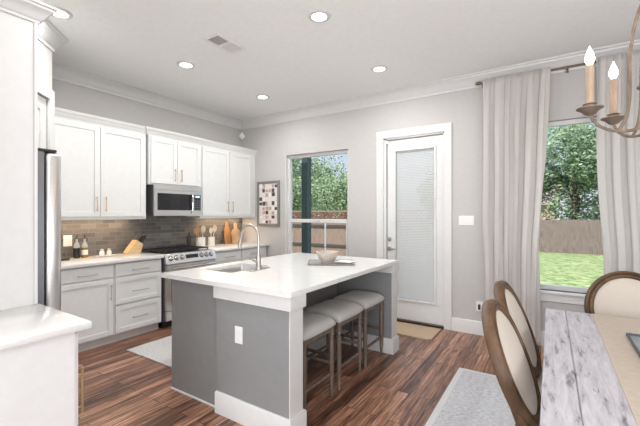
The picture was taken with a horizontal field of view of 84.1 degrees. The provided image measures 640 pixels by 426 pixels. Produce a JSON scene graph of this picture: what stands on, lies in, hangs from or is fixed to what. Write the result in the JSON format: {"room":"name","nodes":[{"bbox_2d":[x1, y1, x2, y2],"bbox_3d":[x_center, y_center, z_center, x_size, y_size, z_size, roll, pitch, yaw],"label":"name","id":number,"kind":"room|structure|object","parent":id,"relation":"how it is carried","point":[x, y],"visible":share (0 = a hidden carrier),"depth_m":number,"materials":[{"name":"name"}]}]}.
{"room":"kitchen","nodes":[
{"label":"kitchen","id":0,"kind":"room"},
{"bbox_2d":[38,40,51,148],"bbox_3d":[-2.426,-0.105,2.881,0.100,3.045,0.732,0,0,-12],"label":"wall","id":1,"kind":"structure","parent":0,"point":[44,54],"depth_m":3.15,"materials":[{"name":"paint"}]},
{"bbox_2d":[38,81,54,149],"bbox_3d":[-2.354,0.147,2.892,0.165,2.540,0.742,0,0,-12],"label":"cabinet","id":2,"kind":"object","parent":1,"relation":"in","point":[43,90],"depth_m":3.14,"materials":[{"name":"paint"}]},
{"bbox_2d":[38,19,639,129],"bbox_3d":[-0.692,-1.558,0.752,7.180,0.140,8.507,0,0,33],"label":"trim","id":3,"kind":"structure","parent":1,"relation":"attached to","point":[49,35],"depth_m":4.39,"materials":[{"name":"paint"}]},
{"bbox_2d":[52,78,241,258],"bbox_3d":[-2.611,-0.105,4.495,0.140,3.045,4.587,0,0,33],"label":"wall","id":4,"kind":"structure","parent":0,"point":[116,235],"depth_m":4.69,"materials":[{"name":"paint"}]},
{"bbox_2d":[63,235,71,246],"bbox_3d":[-2.845,0.302,3.999,0.008,0.125,0.088,0,0,33],"label":"electrical outlet","id":5,"kind":"object","parent":4,"relation":"attached to","point":[67,239],"visible":1,"depth_m":3.99,"materials":[{"name":"white plastic"}]},
{"bbox_2d":[55,117,145,219],"bbox_3d":[-2.603,-0.469,4.059,0.365,1.067,1.125,0,0,33],"label":"upper cabinet","id":6,"kind":"object","parent":4,"relation":"attached to","point":[103,168],"visible":0.84,"depth_m":3.98,"materials":[{"name":"paint"}]},
{"bbox_2d":[146,134,200,187],"bbox_3d":[-2.059,-0.691,4.876,0.385,0.625,0.792,0,0,33],"label":"upper cabinet","id":7,"kind":"object","parent":4,"relation":"attached to","point":[171,162],"visible":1,"depth_m":4.74,"materials":[{"name":"paint"}]},
{"bbox_2d":[55,107,256,155],"bbox_3d":[-1.944,-1.046,4.797,0.090,0.085,3.091,0,0,33],"label":"crown molding","id":8,"kind":"structure","parent":7,"relation":"on","point":[59,112],"depth_m":4.40,"materials":[{"name":"paint"}]},
{"bbox_2d":[146,184,201,215],"bbox_3d":[-2.028,-0.175,4.866,0.429,0.400,0.735,0,0,33],"label":"microwave","id":9,"kind":"object","parent":7,"relation":"attached to","point":[161,200],"visible":0.98,"depth_m":4.70,"materials":[{"name":"metal"}]},
{"bbox_2d":[187,145,254,217],"bbox_3d":[-1.539,-0.469,5.694,0.365,1.067,1.143,0,0,33],"label":"upper cabinet","id":10,"kind":"object","parent":4,"relation":"attached to","point":[227,177],"visible":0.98,"depth_m":5.55,"materials":[{"name":"paint"}]},
{"bbox_2d":[78,321,543,425],"bbox_3d":[-0.656,1.477,0.807,7.480,0.120,8.637,0,0,33],"label":"floor","id":11,"kind":"structure","parent":0,"point":[122,387],"depth_m":2.95,"materials":[{"name":"brown wood"}]},
{"bbox_2d":[0,0,57,309],"bbox_3d":[-2.023,0.135,1.923,0.870,2.565,0.713,0,0,33],"label":"enclosure","id":12,"kind":"object","parent":11,"relation":"on","point":[20,20],"visible":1,"depth_m":1.90,"materials":[{"name":"paint"}]},
{"bbox_2d":[0,332,83,425],"bbox_3d":[-1.499,0.975,1.548,0.566,0.885,0.651,0,0,33],"label":"base cabinet","id":13,"kind":"object","parent":11,"relation":"on","point":[39,379],"visible":0.88,"depth_m":1.51,"materials":[{"name":"paint"}]},
{"bbox_2d":[0,304,91,350],"bbox_3d":[-1.486,0.513,1.538,0.599,0.033,0.650,0,0,33],"label":"countertop","id":14,"kind":"structure","parent":13,"relation":"on","point":[23,325],"depth_m":1.60,"materials":[{"name":"stone"}]},
{"bbox_2d":[37,148,60,310],"bbox_3d":[-2.032,0.510,2.011,0.740,1.773,0.796,0,0,33],"label":"refrigerator","id":15,"kind":"object","parent":11,"relation":"on","point":[49,162],"visible":0.18,"depth_m":2.05,"materials":[{"name":"metal"}]},
{"bbox_2d":[61,264,112,351],"bbox_3d":[-2.632,0.975,3.757,0.645,0.885,0.588,0,0,33],"label":"base cabinet","id":16,"kind":"object","parent":11,"relation":"on","point":[86,292],"visible":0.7,"depth_m":3.67,"materials":[{"name":"paint"}]},
{"bbox_2d":[61,253,163,268],"bbox_3d":[-2.482,0.514,3.992,0.644,0.035,1.171,0,0,33],"label":"countertop","id":17,"kind":"structure","parent":16,"relation":"on","point":[119,257],"depth_m":3.87,"materials":[{"name":"stone"}]},
{"bbox_2d":[73,235,79,257],"bbox_3d":[-2.738,0.366,3.989,0.065,0.261,0.064,0,0,33],"label":"oil bottle","id":18,"kind":"object","parent":17,"relation":"on","point":[76,248],"visible":1,"depth_m":3.97,"materials":[{"name":"black glass"}]},
{"bbox_2d":[81,235,87,257],"bbox_3d":[-2.684,0.366,4.043,0.065,0.261,0.064,0,0,33],"label":"oil bottle","id":19,"kind":"object","parent":17,"relation":"on","point":[84,247],"visible":1,"depth_m":4.02,"materials":[{"name":"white glass"}]},
{"bbox_2d":[95,254,115,256],"bbox_3d":[-2.518,0.490,4.162,0.132,0.012,0.229,0,0,33],"label":"dish","id":20,"kind":"object","parent":17,"relation":"on","point":[111,254],"visible":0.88,"depth_m":4.15,"materials":[{"name":"ceramic"}]},
{"bbox_2d":[99,249,104,255],"bbox_3d":[-2.540,0.448,4.128,0.052,0.080,0.052,0,0,33],"label":"shaker","id":21,"kind":"object","parent":20,"relation":"on","point":[101,253],"visible":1,"depth_m":4.11,"materials":[{"name":"ceramic"}]},
{"bbox_2d":[123,233,146,253],"bbox_3d":[-2.328,0.369,4.490,0.110,0.255,0.269,0,0,33],"label":"knife block","id":22,"kind":"object","parent":17,"relation":"on","point":[135,246],"visible":1,"depth_m":4.45,"materials":[{"name":"brown wood"}]},
{"bbox_2d":[110,258,160,342],"bbox_3d":[-2.317,0.975,4.242,0.645,0.885,0.565,0,0,33],"label":"base cabinet","id":23,"kind":"object","parent":11,"relation":"on","point":[136,284],"visible":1,"depth_m":4.06,"materials":[{"name":"paint"}]},
{"bbox_2d":[127,335,171,366],"bbox_3d":[-1.346,1.412,4.001,0.760,0.008,1.260,0,0,33],"label":"kitchen mat","id":24,"kind":"object","parent":11,"relation":"on","point":[160,351],"visible":0.42,"depth_m":3.66,"materials":[{"name":"white fabric"}]},
{"bbox_2d":[141,245,215,327],"bbox_3d":[-1.907,0.938,4.786,0.719,0.958,0.760,0,0,33],"label":"gas range","id":25,"kind":"object","parent":11,"relation":"on","point":[176,258],"visible":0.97,"depth_m":4.48,"materials":[{"name":"metal"}]},
{"bbox_2d":[141,248,213,254],"bbox_3d":[-1.947,0.506,4.812,0.623,0.031,0.760,0,0,33],"label":"cooktop","id":26,"kind":"object","parent":25,"relation":"in","point":[162,251],"depth_m":4.64,"materials":[{"name":"black glass"}]},
{"bbox_2d":[187,232,190,244],"bbox_3d":[-1.913,0.363,5.182,0.060,0.190,0.060,0,0,33],"label":"grinder","id":27,"kind":"object","parent":25,"relation":"on","point":[189,235],"visible":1,"depth_m":5.16,"materials":[{"name":"black plastic"}]},
{"bbox_2d":[215,249,240,264],"bbox_3d":[-1.584,0.975,5.369,0.645,0.885,0.528,0,0,33],"label":"base cabinet","id":28,"kind":"object","parent":11,"relation":"on","point":[222,257],"visible":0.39,"depth_m":5.21,"materials":[{"name":"paint"}]},
{"bbox_2d":[241,246,265,260],"bbox_3d":[-1.279,0.975,5.837,0.645,0.885,0.585,0,0,33],"label":"base cabinet","id":29,"kind":"object","parent":11,"relation":"on","point":[247,253],"visible":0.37,"depth_m":5.61,"materials":[{"name":"paint"}]},
{"bbox_2d":[203,242,269,251],"bbox_3d":[-1.421,0.514,5.621,0.644,0.035,1.137,0,0,33],"label":"countertop","id":30,"kind":"structure","parent":29,"relation":"on","point":[218,247],"depth_m":5.48,"materials":[{"name":"stone"}]},
{"bbox_2d":[196,237,204,246],"bbox_3d":[-1.790,0.421,5.317,0.140,0.150,0.139,0,0,33],"label":"utensil crock","id":31,"kind":"object","parent":30,"relation":"on","point":[200,241],"visible":0.68,"depth_m":5.26,"materials":[{"name":"ceramic"}]},
{"bbox_2d":[201,226,205,236],"bbox_3d":[-1.758,0.321,5.325,0.038,0.293,0.094,0,0,33],"label":"wooden spoon","id":32,"kind":"object","parent":31,"relation":"in","point":[203,228],"visible":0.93,"depth_m":5.31,"materials":[{"name":"beige wood"}]},
{"bbox_2d":[208,237,214,246],"bbox_3d":[-1.671,0.424,5.454,0.103,0.145,0.102,0,0,33],"label":"utensil crock","id":33,"kind":"object","parent":30,"relation":"on","point":[211,240],"visible":1,"depth_m":5.41,"materials":[{"name":"ceramic"}]},
{"bbox_2d":[223,222,231,243],"bbox_3d":[-1.546,0.314,5.915,0.080,0.363,0.150,0,0,33],"label":"cutting board","id":34,"kind":"object","parent":30,"relation":"on","point":[227,232],"visible":1,"depth_m":5.90,"materials":[{"name":"brown wood"}]},
{"bbox_2d":[231,223,239,243],"bbox_3d":[-1.424,0.322,6.018,0.077,0.348,0.205,0,0,33],"label":"cutting board","id":35,"kind":"object","parent":30,"relation":"on","point":[235,233],"visible":0.82,"depth_m":6.00,"materials":[{"name":"brown wood"}]},
{"bbox_2d":[171,263,398,425],"bbox_3d":[-0.226,0.965,3.291,1.313,0.904,1.846,0,0,33],"label":"kitchen island","id":36,"kind":"object","parent":11,"relation":"on","point":[258,381],"visible":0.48,"depth_m":2.48,"materials":[{"name":"paint"}]},
{"bbox_2d":[235,326,242,343],"bbox_3d":[-0.556,0.827,2.421,0.072,0.116,0.008,0,0,33],"label":"electrical outlet","id":37,"kind":"object","parent":36,"relation":"attached to","point":[238,330],"visible":1,"depth_m":2.42,"materials":[{"name":"white plastic"}]},
{"bbox_2d":[161,253,397,297],"bbox_3d":[-0.236,0.496,3.282,1.325,0.032,1.845,0,0,33],"label":"island countertop","id":38,"kind":"structure","parent":36,"relation":"on","point":[290,275],"depth_m":2.86,"materials":[{"name":"stone"}]},
{"bbox_2d":[216,266,254,272],"bbox_3d":[-0.746,0.608,3.181,0.384,0.188,0.504,0,0,33],"label":"sink","id":39,"kind":"object","parent":38,"relation":"in","point":[241,268],"visible":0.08,"depth_m":3.40,"materials":[{"name":"metal"}]},
{"bbox_2d":[237,224,269,271],"bbox_3d":[-0.623,0.283,3.122,0.279,0.394,0.240,0,0,33],"label":"kitchen faucet","id":40,"kind":"object","parent":38,"relation":"on","point":[258,266],"visible":1,"depth_m":3.06,"materials":[{"name":"silver metal"}]},
{"bbox_2d":[307,259,354,265],"bbox_3d":[0.108,0.470,3.449,0.450,0.018,0.330,0,0,2],"label":"serving tray","id":41,"kind":"object","parent":38,"relation":"on","point":[310,261],"visible":0.86,"depth_m":3.40,"materials":[{"name":"grey"}]},
{"bbox_2d":[316,250,338,262],"bbox_3d":[0.072,0.419,3.449,0.218,0.110,0.218,0,0,33],"label":"bowl","id":42,"kind":"object","parent":41,"relation":"on","point":[326,256],"visible":1,"depth_m":3.38,"materials":[{"name":"ceramic"}]},
{"bbox_2d":[334,260,355,262],"bbox_3d":[0.246,0.453,3.431,0.168,0.016,0.144,0,0,33],"label":"napkin","id":43,"kind":"object","parent":41,"relation":"on","point":[342,261],"visible":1,"depth_m":3.40,"materials":[{"name":"white fabric"}]},
{"bbox_2d":[303,312,335,409],"bbox_3d":[-0.149,1.105,2.704,0.390,0.624,0.444,0,0,33],"label":"counter stool","id":44,"kind":"object","parent":11,"relation":"on","point":[315,326],"visible":0.44,"depth_m":2.65,"materials":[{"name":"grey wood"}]},
{"bbox_2d":[303,312,335,340],"bbox_3d":[-0.149,0.833,2.704,0.390,0.079,0.444,0,0,33],"label":"seat cushion","id":45,"kind":"object","parent":44,"relation":"on","point":[314,325],"depth_m":2.63,"materials":[{"name":"fabric"}]},
{"bbox_2d":[303,299,362,389],"bbox_3d":[0.116,1.105,3.112,0.390,0.624,0.444,0,0,33],"label":"counter stool","id":46,"kind":"object","parent":11,"relation":"on","point":[341,312],"visible":0.77,"depth_m":3.01,"materials":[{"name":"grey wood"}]},
{"bbox_2d":[303,299,362,322],"bbox_3d":[0.116,0.833,3.112,0.390,0.079,0.444,0,0,33],"label":"seat cushion","id":47,"kind":"object","parent":46,"relation":"on","point":[340,311],"depth_m":3.01,"materials":[{"name":"fabric"}]},
{"bbox_2d":[333,290,384,367],"bbox_3d":[0.380,1.105,3.517,0.390,0.624,0.444,0,0,33],"label":"counter stool","id":48,"kind":"object","parent":11,"relation":"on","point":[367,300],"visible":0.71,"depth_m":3.43,"materials":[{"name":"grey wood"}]},
{"bbox_2d":[333,290,384,308],"bbox_3d":[0.380,0.833,3.517,0.390,0.079,0.444,0,0,33],"label":"seat cushion","id":49,"kind":"object","parent":48,"relation":"on","point":[368,300],"depth_m":3.41,"materials":[{"name":"fabric"}]},
{"bbox_2d":[397,321,440,339],"bbox_3d":[1.046,1.410,4.339,0.740,0.013,0.445,0,0,33],"label":"door mat","id":50,"kind":"object","parent":11,"relation":"on","point":[404,329],"visible":0.71,"depth_m":4.23,"materials":[{"name":"fabric"}]},
{"bbox_2d":[425,367,514,425],"bbox_3d":[1.482,1.411,1.320,2.455,0.011,3.030,0,0,33],"label":"area rug","id":51,"kind":"object","parent":11,"relation":"on","point":[471,398],"visible":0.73,"depth_m":2.62,"materials":[{"name":"fabric"}]},
{"bbox_2d":[481,299,540,425],"bbox_3d":[1.043,0.907,1.517,0.632,1.001,0.508,0,0,35],"label":"dining chair","id":52,"kind":"object","parent":51,"relation":"on","point":[508,354],"visible":0.91,"depth_m":1.52,"materials":[{"name":"brown wood"}]},
{"bbox_2d":[496,310,536,414],"bbox_3d":[0.886,0.671,1.628,0.190,0.447,0.412,0,0,35],"label":"cushion","id":53,"kind":"object","parent":52,"relation":"on","point":[508,340],"depth_m":1.56,"materials":[{"name":"fabric"}]},
{"bbox_2d":[494,280,542,425],"bbox_3d":[1.333,0.907,1.996,0.632,1.001,0.508,0,0,36],"label":"dining chair","id":54,"kind":"object","parent":51,"relation":"on","point":[504,293],"visible":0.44,"depth_m":2.07,"materials":[{"name":"fabric"}]},
{"bbox_2d":[505,289,536,366],"bbox_3d":[1.178,0.671,2.109,0.190,0.447,0.412,0,0,36],"label":"cushion","id":55,"kind":"object","parent":54,"relation":"on","point":[513,305],"depth_m":2.08,"materials":[{"name":"fabric"}]},
{"bbox_2d":[536,364,542,393],"bbox_3d":[1.391,0.936,1.955,0.470,0.064,0.487,0,0,36],"label":"seat cushion","id":56,"kind":"object","parent":54,"relation":"on","point":[539,376],"depth_m":1.97,"materials":[{"name":"fabric"}]},
{"bbox_2d":[540,308,636,425],"bbox_3d":[1.407,1.031,1.301,0.997,0.748,2.155,0,0,33],"label":"dining table","id":57,"kind":"object","parent":51,"relation":"on","point":[581,386],"visible":0.89,"depth_m":1.42,"materials":[{"name":"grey wood"}]},
{"bbox_2d":[592,314,639,425],"bbox_3d":[1.451,0.655,1.368,0.490,0.003,1.975,0,0,33],"label":"table runner","id":58,"kind":"object","parent":57,"relation":"on","point":[625,361],"visible":1,"depth_m":1.67,"materials":[{"name":"fabric"}]},
{"bbox_2d":[626,333,639,357],"bbox_3d":[1.599,0.643,1.544,0.323,0.020,0.632,0,0,33],"label":"metal tray","id":59,"kind":"object","parent":58,"relation":"on","point":[634,339],"visible":1,"depth_m":1.79,"materials":[{"name":"silver metal"}]},
{"bbox_2d":[584,271,639,318],"bbox_3d":[2.034,0.907,2.293,0.508,1.001,0.632,0,0,33],"label":"dining chair","id":60,"kind":"object","parent":51,"relation":"on","point":[617,293],"visible":0.41,"depth_m":2.50,"materials":[{"name":"fabric"}]},
{"bbox_2d":[38,0,639,119],"bbox_3d":[-0.656,-1.703,0.807,7.480,0.150,8.637,0,0,33],"label":"ceiling","id":61,"kind":"structure","parent":0,"point":[290,58],"depth_m":3.33,"materials":[{"name":"paint"}]},
{"bbox_2d":[52,6,72,18],"bbox_3d":[-2.110,-1.622,2.864,0.190,0.012,0.190,0,0,33],"label":"recessed light","id":62,"kind":"object","parent":61,"relation":"in","point":[62,13],"visible":0.65,"depth_m":2.88,"materials":[{"name":"paint"}]},
{"bbox_2d":[177,61,194,68],"bbox_3d":[-1.460,-1.622,3.861,0.190,0.012,0.190,0,0,33],"label":"recessed light","id":63,"kind":"object","parent":61,"relation":"in","point":[184,64],"visible":1,"depth_m":3.84,"materials":[{"name":"white plastic"}]},
{"bbox_2d":[202,32,245,53],"bbox_3d":[-0.909,-1.621,3.380,0.210,0.014,0.365,0,0,33],"label":"ceiling vent","id":64,"kind":"object","parent":61,"relation":"in","point":[216,39],"visible":1,"depth_m":3.36,"materials":[{"name":"white plastic"}]},
{"bbox_2d":[256,94,268,98],"bbox_3d":[-0.795,-1.622,4.920,0.190,0.012,0.190,0,0,33],"label":"recessed light","id":65,"kind":"object","parent":61,"relation":"in","point":[261,96],"visible":1,"depth_m":4.89,"materials":[{"name":"white plastic"}]},
{"bbox_2d":[308,9,330,22],"bbox_3d":[-0.006,-1.622,2.915,0.190,0.012,0.190,0,0,33],"label":"recessed light","id":66,"kind":"object","parent":61,"relation":"in","point":[318,16],"visible":1,"depth_m":2.90,"materials":[{"name":"white plastic"}]},
{"bbox_2d":[371,65,387,71],"bbox_3d":[0.663,-1.622,3.971,0.190,0.012,0.190,0,0,33],"label":"recessed light","id":67,"kind":"object","parent":61,"relation":"in","point":[379,68],"visible":1,"depth_m":3.94,"materials":[{"name":"white plastic"}]},
{"bbox_2d":[576,5,639,137],"bbox_3d":[1.370,-0.948,1.363,0.630,1.360,0.590,0,0,33],"label":"chandelier","id":68,"kind":"object","parent":61,"relation":"hanging from","point":[589,108],"visible":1,"depth_m":1.47,"materials":[{"name":"metal"}]},
{"bbox_2d":[242,66,596,330],"bbox_3d":[1.664,-0.105,4.372,7.180,3.045,0.130,0,0,33],"label":"wall","id":69,"kind":"structure","parent":0,"point":[354,131],"depth_m":4.59,"materials":[{"name":"paint"}]},
{"bbox_2d":[257,180,279,225],"bbox_3d":[-0.866,-0.173,5.922,0.490,0.750,0.029,0,0,33],"label":"photo board","id":70,"kind":"object","parent":69,"relation":"attached to","point":[268,192],"visible":1,"depth_m":5.92,"materials":[{"name":"paper"}]},
{"bbox_2d":[285,150,347,255],"bbox_3d":[-0.049,-0.063,5.471,1.150,1.760,0.145,0,0,33],"label":"window","id":71,"kind":"structure","parent":69,"relation":"in","point":[288,159],"depth_m":5.74,"materials":[{"name":"paint"}]},
{"bbox_2d":[376,122,451,329],"bbox_3d":[1.223,0.149,4.639,0.990,2.535,0.163,0,0,33],"label":"door","id":72,"kind":"structure","parent":69,"relation":"in","point":[427,302],"depth_m":4.59,"materials":[{"name":"paint"}]},
{"bbox_2d":[397,148,433,301],"bbox_3d":[1.238,0.142,4.623,0.495,1.950,0.020,0,0,33],"label":"blind","id":73,"kind":"object","parent":72,"relation":"attached to","point":[408,290],"depth_m":4.62,"materials":[{"name":"white"}]},
{"bbox_2d":[459,216,473,224],"bbox_3d":[1.746,0.077,4.234,0.170,0.114,0.012,0,0,33],"label":"light switch","id":74,"kind":"object","parent":69,"relation":"attached to","point":[463,220],"visible":1,"depth_m":4.23,"materials":[{"name":"white plastic"}]},
{"bbox_2d":[476,301,482,310],"bbox_3d":[1.862,1.082,4.145,0.072,0.116,0.035,0,0,33],"label":"electrical outlet","id":75,"kind":"object","parent":69,"relation":"attached to","point":[478,303],"visible":0.91,"depth_m":4.15,"materials":[{"name":"white plastic"}]},
{"bbox_2d":[452,317,544,345],"bbox_3d":[3.120,1.337,3.337,3.610,0.160,0.016,0,0,33],"label":"baseboard","id":76,"kind":"structure","parent":69,"relation":"attached to","point":[458,324],"depth_m":4.20,"materials":[{"name":"paint"}]},
{"bbox_2d":[475,61,595,87],"bbox_3d":[2.705,-1.500,3.562,2.110,0.055,0.092,0,0,33],"label":"curtain rod","id":77,"kind":"object","parent":69,"relation":"attached to","point":[581,64],"visible":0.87,"depth_m":3.66,"materials":[{"name":"grey metal"}]},
{"bbox_2d":[482,67,550,345],"bbox_3d":[2.116,-0.068,3.846,0.654,2.910,0.075,0,0,33],"label":"curtain","id":78,"kind":"object","parent":77,"relation":"hanging from","point":[515,106],"visible":0.85,"depth_m":3.83,"materials":[{"name":"fabric"}]},
{"bbox_2d":[596,50,639,274],"bbox_3d":[3.030,-0.068,3.249,0.786,2.910,0.074,0,0,33],"label":"curtain","id":79,"kind":"object","parent":77,"relation":"hanging from","point":[618,156],"visible":0.56,"depth_m":3.37,"materials":[{"name":"fabric"}]},
{"bbox_2d":[540,117,596,304],"bbox_3d":[2.886,-0.030,3.547,1.650,1.925,0.170,0,0,33],"label":"window","id":80,"kind":"structure","parent":69,"relation":"in","point":[550,295],"depth_m":3.73,"materials":[{"name":"paint"}]},
{"label":"outside","id":81,"kind":"structure","parent":0,"visible":0},
{"bbox_2d":[408,228,603,287],"bbox_3d":[13.438,2.197,29.822,80.000,1.240,55.350,0,0,33],"label":"ground","id":82,"kind":"structure","parent":81,"point":[564,269],"depth_m":11.79,"materials":[{"name":"green plant"}]},
{"bbox_2d":[292,157,324,218],"bbox_3d":[-2.074,-1.206,20.889,4.665,6.667,5.112,0,0,-1],"label":"tree","id":83,"kind":"object","parent":82,"relation":"on","point":[296,205],"visible":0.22,"depth_m":20.23,"materials":[{"name":"green plant"}]},
{"bbox_2d":[293,155,346,218],"bbox_3d":[0.679,-1.140,26.642,5.127,6.736,6.722,0,0,-38],"label":"tree","id":84,"kind":"object","parent":82,"relation":"on","point":[322,207],"visible":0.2,"depth_m":25.36,"materials":[{"name":"green plant"}]},
{"bbox_2d":[312,172,346,218],"bbox_3d":[1.554,-0.198,18.236,4.023,4.647,3.305,0,0,-10],"label":"tree","id":85,"kind":"object","parent":82,"relation":"on","point":[341,200],"visible":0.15,"depth_m":17.90,"materials":[{"name":"green plant"}]},
{"bbox_2d":[292,210,428,264],"bbox_3d":[-0.663,0.812,14.429,10.370,1.890,0.165,0,0,33],"label":"wooden fence","id":86,"kind":"object","parent":82,"relation":"on","point":[335,232],"visible":0.16,"depth_m":13.79,"materials":[{"name":"beige wood"}]},
{"bbox_2d":[418,169,433,223],"bbox_3d":[11.296,-1.168,29.709,6.749,7.387,5.712,0,0,33],"label":"tree","id":87,"kind":"object","parent":82,"relation":"on","point":[433,169],"visible":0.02,"depth_m":29.84,"materials":[{"name":"green plant"}]},
{"bbox_2d":[540,189,560,219],"bbox_3d":[18.922,-0.083,34.217,7.000,4.800,6.800,0,0,33],"label":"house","id":88,"kind":"structure","parent":82,"relation":"on","point":[542,205],"depth_m":30.42,"materials":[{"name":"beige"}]},
{"bbox_2d":[540,123,599,219],"bbox_3d":[15.994,-1.765,22.108,7.141,8.386,6.958,0,0,-8],"label":"tree","id":89,"kind":"object","parent":82,"relation":"on","point":[579,168],"visible":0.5,"depth_m":20.96,"materials":[{"name":"green plant"}]},
{"bbox_2d":[539,219,602,254],"bbox_3d":[16.638,1.240,17.395,15.319,1.875,0.121,0,0,33],"label":"wooden fence","id":90,"kind":"object","parent":82,"relation":"on","point":[555,236],"visible":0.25,"depth_m":19.27,"materials":[{"name":"beige wood"}]},
{"bbox_3d":[0.711,1.542,6.135,3.700,0.150,1.740,0,0,33],"label":"patio","id":91,"kind":"object","parent":82,"relation":"on","visible":0},
{"bbox_2d":[302,157,310,253],"bbox_3d":[-0.249,-0.058,6.503,0.130,3.050,0.130,0,0,33],"label":"porch post","id":92,"kind":"object","parent":91,"relation":"on","point":[306,162],"visible":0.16,"depth_m":6.45,"materials":[{"name":"wood"}]},
{"bbox_2d":[324,223,325,249],"bbox_3d":[0.091,0.787,6.264,0.032,1.360,0.032,0,0,33],"label":"pole","id":93,"kind":"object","parent":91,"relation":"on","point":[324,223],"visible":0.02,"depth_m":6.25,"materials":[{"name":"silver metal"}]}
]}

